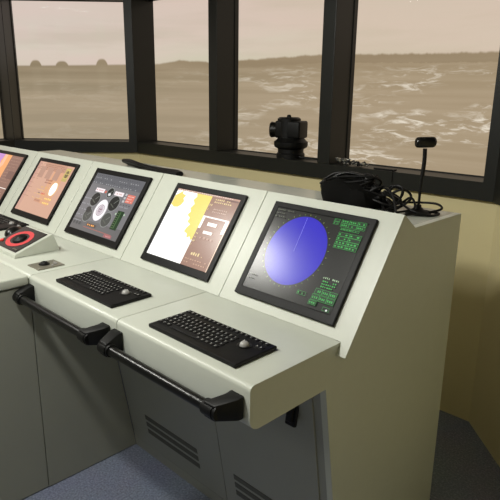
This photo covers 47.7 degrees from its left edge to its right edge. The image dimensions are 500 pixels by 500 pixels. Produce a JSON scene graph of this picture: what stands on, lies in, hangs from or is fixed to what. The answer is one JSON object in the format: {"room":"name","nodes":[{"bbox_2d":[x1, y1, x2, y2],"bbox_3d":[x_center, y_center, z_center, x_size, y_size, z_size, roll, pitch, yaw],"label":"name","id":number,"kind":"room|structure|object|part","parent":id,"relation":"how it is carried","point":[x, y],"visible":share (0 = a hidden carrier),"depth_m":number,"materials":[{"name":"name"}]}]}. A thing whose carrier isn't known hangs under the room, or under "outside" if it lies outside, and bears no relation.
{"room":"control cabin","nodes":[
{"label":"control cabin","id":0,"kind":"room"},
{"bbox_2d":[69,0,122,0],"bbox_3d":[-1.230,-1.936,3.805,1.019,0.458,0.180,1,16,-1],"label":"trim","id":1,"kind":"structure","parent":0,"point":[69,0],"depth_m":3.91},
{"bbox_2d":[76,152,139,161],"bbox_3d":[-1.252,-0.220,4.253,0.953,1.036,0.075,1,16,-1],"label":"wall","id":2,"kind":"structure","parent":0,"point":[134,156],"depth_m":4.09,"materials":[{"name":"yellow paint"}]},
{"bbox_2d":[0,0,23,139],"bbox_3d":[-1.692,-1.268,4.006,0.181,0.949,0.131,15,21,42],"label":"trim","id":3,"kind":"structure","parent":2,"relation":"attached to","point":[10,108],"depth_m":3.98,"materials":[{"name":"black metal"}]},
{"bbox_2d":[9,0,128,139],"bbox_3d":[-1.266,-1.275,4.054,0.822,0.948,0.018,1,16,-1],"label":"window","id":4,"kind":"structure","parent":2,"relation":"in","point":[9,0],"depth_m":4.02,"materials":[{"name":"clear glass"}]},
{"bbox_2d":[14,139,136,152],"bbox_3d":[-1.246,-0.764,4.130,1.019,0.077,0.180,1,16,-1],"label":"trim","id":5,"kind":"structure","parent":2,"relation":"attached to","point":[72,145],"depth_m":4.04,"materials":[{"name":"black metal"}]},
{"bbox_2d":[123,0,156,141],"bbox_3d":[-0.767,-1.253,3.997,0.183,0.949,0.181,1,16,-1],"label":"trim","id":6,"kind":"structure","parent":2,"relation":"attached to","point":[138,14],"depth_m":3.95,"materials":[{"name":"black metal"}]},
{"bbox_2d":[0,0,499,175],"bbox_3d":[-0.415,-1.131,3.487,7.013,3.180,3.215,6,16,19],"label":"projection screen","id":7,"kind":"object","parent":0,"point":[424,68],"visible":0.32,"depth_m":4.84,"materials":[{"name":"beige"}]},
{"bbox_2d":[22,361,499,499],"bbox_3d":[-0.580,0.981,1.987,6.800,0.050,6.400,15,21,42],"label":"floor","id":8,"kind":"structure","parent":0,"point":[464,468],"depth_m":2.23,"materials":[{"name":"carpet"}]},
{"bbox_2d":[0,262,48,499],"bbox_3d":[-1.305,0.524,1.911,0.591,0.846,0.954,15,21,42],"label":"console","id":9,"kind":"object","parent":8,"relation":"on","point":[23,467],"visible":0.88,"depth_m":2.00,"materials":[{"name":"grey paint"}]},
{"bbox_2d":[0,145,107,214],"bbox_3d":[-1.344,-0.002,3.201,0.567,1.135,0.957,15,21,42],"label":"console","id":10,"kind":"object","parent":8,"relation":"on","point":[32,154],"visible":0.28,"depth_m":2.94,"materials":[{"name":"beige paint"}]},
{"bbox_2d":[0,150,28,205],"bbox_3d":[-1.360,-0.393,3.046,0.393,0.260,0.188,15,21,42],"label":"monitor","id":11,"kind":"object","parent":10,"relation":"on","point":[11,163],"visible":1,"depth_m":2.97,"materials":[{"name":"black"}]},
{"bbox_3d":[-1.136,-0.536,3.265,0.567,0.018,0.381,15,21,42],"label":"panel","id":12,"kind":"part","parent":10,"relation":"part of","materials":[{"name":"paint"}]},
{"bbox_2d":[0,152,163,238],"bbox_3d":[-0.949,0.107,2.827,0.537,1.135,0.957,15,21,42],"label":"console","id":13,"kind":"object","parent":8,"relation":"on","point":[85,165],"visible":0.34,"depth_m":2.60,"materials":[{"name":"beige paint"}]},
{"bbox_2d":[4,225,21,236],"bbox_3d":[-1.036,-0.095,2.500,0.081,0.037,0.164,-3,16,-13],"label":"computer mouse","id":14,"kind":"object","parent":13,"relation":"on","point":[10,230],"visible":0.52,"depth_m":2.44,"materials":[{"name":"black plastic"}]},
{"bbox_2d":[0,214,28,230],"bbox_3d":[-1.193,-0.140,2.682,0.335,0.022,0.145,15,21,42],"label":"keyboard","id":15,"kind":"object","parent":13,"relation":"on","point":[6,222],"visible":1,"depth_m":2.62,"materials":[{"name":"black plastic"}]},
{"bbox_2d":[10,157,79,224],"bbox_3d":[-0.977,-0.288,2.684,0.378,0.260,0.188,15,21,42],"label":"monitor","id":16,"kind":"object","parent":13,"relation":"on","point":[48,183],"visible":1,"depth_m":2.67,"materials":[{"name":"black"}]},
{"bbox_3d":[-0.741,-0.427,2.891,0.537,0.018,0.381,15,21,42],"label":"panel","id":17,"kind":"part","parent":13,"relation":"part of","materials":[{"name":"paint"}]},
{"bbox_2d":[0,161,238,485],"bbox_3d":[-0.571,0.219,2.472,0.517,1.151,0.957,15,21,42],"label":"console","id":18,"kind":"object","parent":8,"relation":"on","point":[86,420],"visible":0.35,"depth_m":2.18,"materials":[{"name":"beige paint"}]},
{"bbox_2d":[0,226,59,258],"bbox_3d":[-0.892,-0.037,2.241,0.213,0.068,0.182,15,21,42],"label":"panel","id":19,"kind":"object","parent":18,"relation":"on","point":[28,240],"visible":1,"depth_m":2.20,"materials":[{"name":"beige paint"}]},
{"bbox_3d":[-0.906,-0.044,2.234,0.191,0.050,0.133,15,21,42],"label":"panel","id":20,"kind":"part","parent":19,"relation":"part of","materials":[{"name":"black plastic"}]},
{"bbox_2d":[28,259,64,270],"bbox_3d":[-0.736,0.049,2.039,0.086,0.014,0.100,15,21,42],"label":"control plate","id":21,"kind":"object","parent":18,"relation":"on","point":[53,263],"visible":1,"depth_m":2.03,"materials":[{"name":"metal"}]},
{"bbox_3d":[-0.743,0.047,2.040,0.038,0.010,0.038,15,21,42],"label":"knob","id":22,"kind":"part","parent":21,"relation":"part of","materials":[{"name":"black plastic"}]},
{"bbox_3d":[-0.628,0.511,2.199,0.018,0.732,0.392,15,21,42],"label":"panel","id":23,"kind":"part","parent":18,"relation":"part of","materials":[{"name":"grey paint"}]},
{"bbox_2d":[64,168,152,249],"bbox_3d":[-0.588,-0.180,2.315,0.398,0.260,0.188,15,21,42],"label":"monitor","id":24,"kind":"object","parent":18,"relation":"on","point":[107,207],"visible":1,"depth_m":2.29,"materials":[{"name":"black"}]},
{"bbox_2d":[122,159,182,175],"bbox_3d":[-0.479,-0.399,2.689,0.077,0.042,0.502,-13,20,-40],"label":"cable","id":25,"kind":"object","parent":18,"relation":"on","point":[131,162],"visible":0.93,"depth_m":2.63,"materials":[{"name":"black plastic"}]},
{"bbox_3d":[-0.364,-0.323,2.534,0.517,0.018,0.381,15,21,42],"label":"panel","id":26,"kind":"part","parent":18,"relation":"part of","materials":[{"name":"paint"}]},
{"bbox_2d":[12,173,321,499],"bbox_3d":[-0.236,0.326,2.109,0.603,1.155,1.026,15,21,42],"label":"console","id":27,"kind":"object","parent":8,"relation":"on","point":[175,432],"visible":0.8,"depth_m":1.99,"materials":[{"name":"beige paint"}]},
{"bbox_3d":[-0.616,0.203,1.746,0.406,0.027,0.027,15,21,42],"label":"handrail","id":28,"kind":"part","parent":27,"relation":"part of","materials":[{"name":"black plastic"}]},
{"bbox_2d":[56,270,151,307],"bbox_3d":[-0.471,0.114,1.801,0.335,0.022,0.145,15,21,42],"label":"keyboard","id":29,"kind":"object","parent":27,"relation":"on","point":[111,292],"visible":1,"depth_m":1.77,"materials":[{"name":"black plastic"}]},
{"bbox_3d":[-0.312,0.529,2.075,0.556,0.670,0.114,15,21,42],"label":"door","id":30,"kind":"part","parent":27,"relation":"part of","materials":[{"name":"grey paint"}]},
{"bbox_2d":[140,183,247,281],"bbox_3d":[-0.200,-0.073,1.948,0.363,0.260,0.188,15,21,42],"label":"monitor","id":31,"kind":"object","parent":27,"relation":"on","point":[196,224],"visible":1,"depth_m":1.93,"materials":[{"name":"black"}]},
{"bbox_3d":[0.017,-0.218,2.174,0.545,0.018,0.381,15,21,42],"label":"panel","id":32,"kind":"part","parent":27,"relation":"part of","materials":[{"name":"paint"}]},
{"bbox_2d":[97,191,460,499],"bbox_3d":[0.133,0.426,1.765,0.562,1.155,1.034,15,21,42],"label":"console","id":33,"kind":"object","parent":8,"relation":"on","point":[347,410],"visible":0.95,"depth_m":1.60,"materials":[{"name":"beige paint"}]},
{"bbox_3d":[-0.235,0.308,1.385,0.406,0.027,0.027,15,21,42],"label":"handrail","id":34,"kind":"part","parent":33,"relation":"part of","materials":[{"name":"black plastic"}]},
{"bbox_2d":[149,310,276,367],"bbox_3d":[-0.103,0.216,1.452,0.335,0.022,0.145,15,21,42],"label":"keyboard","id":35,"kind":"object","parent":33,"relation":"on","point":[230,346],"visible":1,"depth_m":1.43,"materials":[{"name":"black plastic"}]},
{"bbox_3d":[0.041,0.627,1.741,0.430,0.670,0.114,15,21,42],"label":"door","id":36,"kind":"part","parent":33,"relation":"part of","materials":[{"name":"grey paint"}]},
{"bbox_3d":[0.115,0.438,1.543,0.036,0.090,0.032,15,21,42],"label":"lock handle","id":37,"kind":"part","parent":33,"relation":"part of","materials":[{"name":"black plastic"}]},
{"bbox_2d":[235,201,378,326],"bbox_3d":[0.150,0.023,1.617,0.367,0.260,0.188,15,21,42],"label":"monitor","id":38,"kind":"object","parent":33,"relation":"on","point":[305,261],"visible":1,"depth_m":1.60,"materials":[{"name":"black"}]},
{"bbox_3d":[0.329,0.488,1.632,0.020,1.113,0.966,15,21,42],"label":"panel","id":39,"kind":"part","parent":33,"relation":"part of","materials":[{"name":"beige paint"}]},
{"bbox_2d":[321,171,391,209],"bbox_3d":[0.352,-0.202,1.888,0.259,0.111,0.150,15,21,42],"label":"case","id":40,"kind":"object","parent":33,"relation":"on","point":[336,190],"visible":0.73,"depth_m":1.85,"materials":[{"name":"black plastic"}]},
{"bbox_2d":[319,171,419,215],"bbox_3d":[0.396,-0.196,1.876,0.400,0.111,0.165,15,21,42],"label":"cable","id":41,"kind":"object","parent":33,"relation":"on","point":[387,192],"visible":0.46,"depth_m":1.82,"materials":[{"name":"black plastic"}]},
{"bbox_3d":[0.369,-0.120,1.840,0.440,0.018,0.381,15,21,42],"label":"panel","id":42,"kind":"part","parent":33,"relation":"part of","materials":[{"name":"paint"}]},
{"bbox_2d":[385,137,442,216],"bbox_3d":[0.516,-0.241,1.797,0.206,0.241,0.128,15,21,42],"label":"microphone","id":43,"kind":"object","parent":33,"relation":"on","point":[420,142],"visible":0.82,"depth_m":1.75,"materials":[{"name":"black plastic"}]},
{"bbox_2d":[139,153,496,421],"bbox_3d":[0.134,0.040,3.381,2.632,1.036,0.075,15,21,42],"label":"wall","id":44,"kind":"structure","parent":0,"point":[477,223],"depth_m":2.56,"materials":[{"name":"yellow paint"}]},
{"bbox_2d":[150,0,208,146],"bbox_3d":[-0.425,-1.183,3.760,0.805,0.948,0.018,15,21,42],"label":"window","id":45,"kind":"structure","parent":44,"relation":"in","point":[150,0],"depth_m":3.89,"materials":[{"name":"clear glass"}]},
{"bbox_2d":[208,0,238,150],"bbox_3d":[-0.160,-1.086,3.423,0.074,0.949,0.180,15,21,42],"label":"window mullion","id":46,"kind":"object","parent":44,"relation":"attached to","point":[221,13],"depth_m":3.38,"materials":[{"name":"black metal"}]},
{"bbox_2d":[234,0,313,157],"bbox_3d":[0.186,-1.014,3.181,0.780,0.948,0.018,15,21,42],"label":"window","id":47,"kind":"structure","parent":44,"relation":"in","point":[235,0],"depth_m":3.44,"materials":[{"name":"clear glass"}]},
{"bbox_2d":[137,141,494,201],"bbox_3d":[0.161,-0.502,3.251,2.698,0.077,0.180,15,21,42],"label":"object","id":48,"kind":"structure","parent":44,"relation":"attached to","point":[454,185],"depth_m":2.93,"materials":[{"name":"black metal"}]},
{"bbox_2d":[269,115,316,159],"bbox_3d":[0.244,-0.632,3.140,0.277,0.235,0.189,1,16,0],"label":"bearing scope","id":49,"kind":"object","parent":48,"relation":"on","point":[290,132],"visible":0.97,"depth_m":3.09,"materials":[{"name":"black plastic"}]},
{"bbox_2d":[335,157,368,166],"bbox_3d":[0.515,-0.440,2.832,0.194,0.036,0.065,15,21,42],"label":"wrapper","id":50,"kind":"object","parent":48,"relation":"on","point":[346,161],"visible":1,"depth_m":2.83,"materials":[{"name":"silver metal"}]},
{"bbox_2d":[374,167,396,182],"bbox_3d":[0.639,-0.360,2.699,0.120,0.057,0.052,15,21,42],"label":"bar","id":51,"kind":"object","parent":48,"relation":"on","point":[379,168],"visible":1,"depth_m":2.68,"materials":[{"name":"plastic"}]},
{"bbox_2d":[317,0,358,163],"bbox_3d":[0.445,-0.919,2.851,0.078,0.949,0.180,15,21,42],"label":"window mullion","id":52,"kind":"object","parent":44,"relation":"attached to","point":[338,18],"depth_m":2.82,"materials":[{"name":"black metal"}]},
{"bbox_2d":[346,0,483,176],"bbox_3d":[0.800,-0.845,2.600,0.805,0.948,0.018,15,21,42],"label":"window","id":53,"kind":"structure","parent":44,"relation":"in","point":[355,2],"depth_m":2.84,"materials":[{"name":"clear glass"}]},
{"bbox_2d":[469,204,499,466],"bbox_3d":[1.067,0.546,1.600,0.075,1.036,1.909,1,16,-1],"label":"wall","id":54,"kind":"structure","parent":0,"point":[484,417],"depth_m":2.40,"materials":[{"name":"yellow paint"}]},
{"bbox_2d":[483,50,499,184],"bbox_3d":[1.103,-0.729,2.195,0.226,0.949,0.230,15,21,42],"label":"trim","id":55,"kind":"structure","parent":54,"relation":"attached to","point":[492,166],"depth_m":2.29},
{"bbox_2d":[493,184,499,204],"bbox_3d":[1.102,0.010,1.451,0.180,0.077,1.975,1,16,-1],"label":"trim","id":56,"kind":"structure","parent":54,"relation":"attached to","point":[496,198],"depth_m":2.30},
{"bbox_3d":[-2.473,-0.028,3.503,0.075,1.036,2.196,15,21,42],"label":"wall","id":57,"kind":"structure","parent":0,"visible":0},
{"bbox_2d":[0,93,4,138],"bbox_3d":[-2.224,-1.154,3.571,0.018,0.948,1.258,15,21,42],"label":"window","id":58,"kind":"structure","parent":57,"relation":"in","point":[0,93],"depth_m":4.08,"materials":[{"name":"clear glass"}]},
{"bbox_2d":[0,139,14,147],"bbox_3d":[-2.474,-0.572,3.384,0.180,0.077,2.230,15,21,42],"label":"trim","id":59,"kind":"structure","parent":57,"relation":"on","point":[4,142],"depth_m":4.01,"materials":[{"name":"black metal"}]}
]}

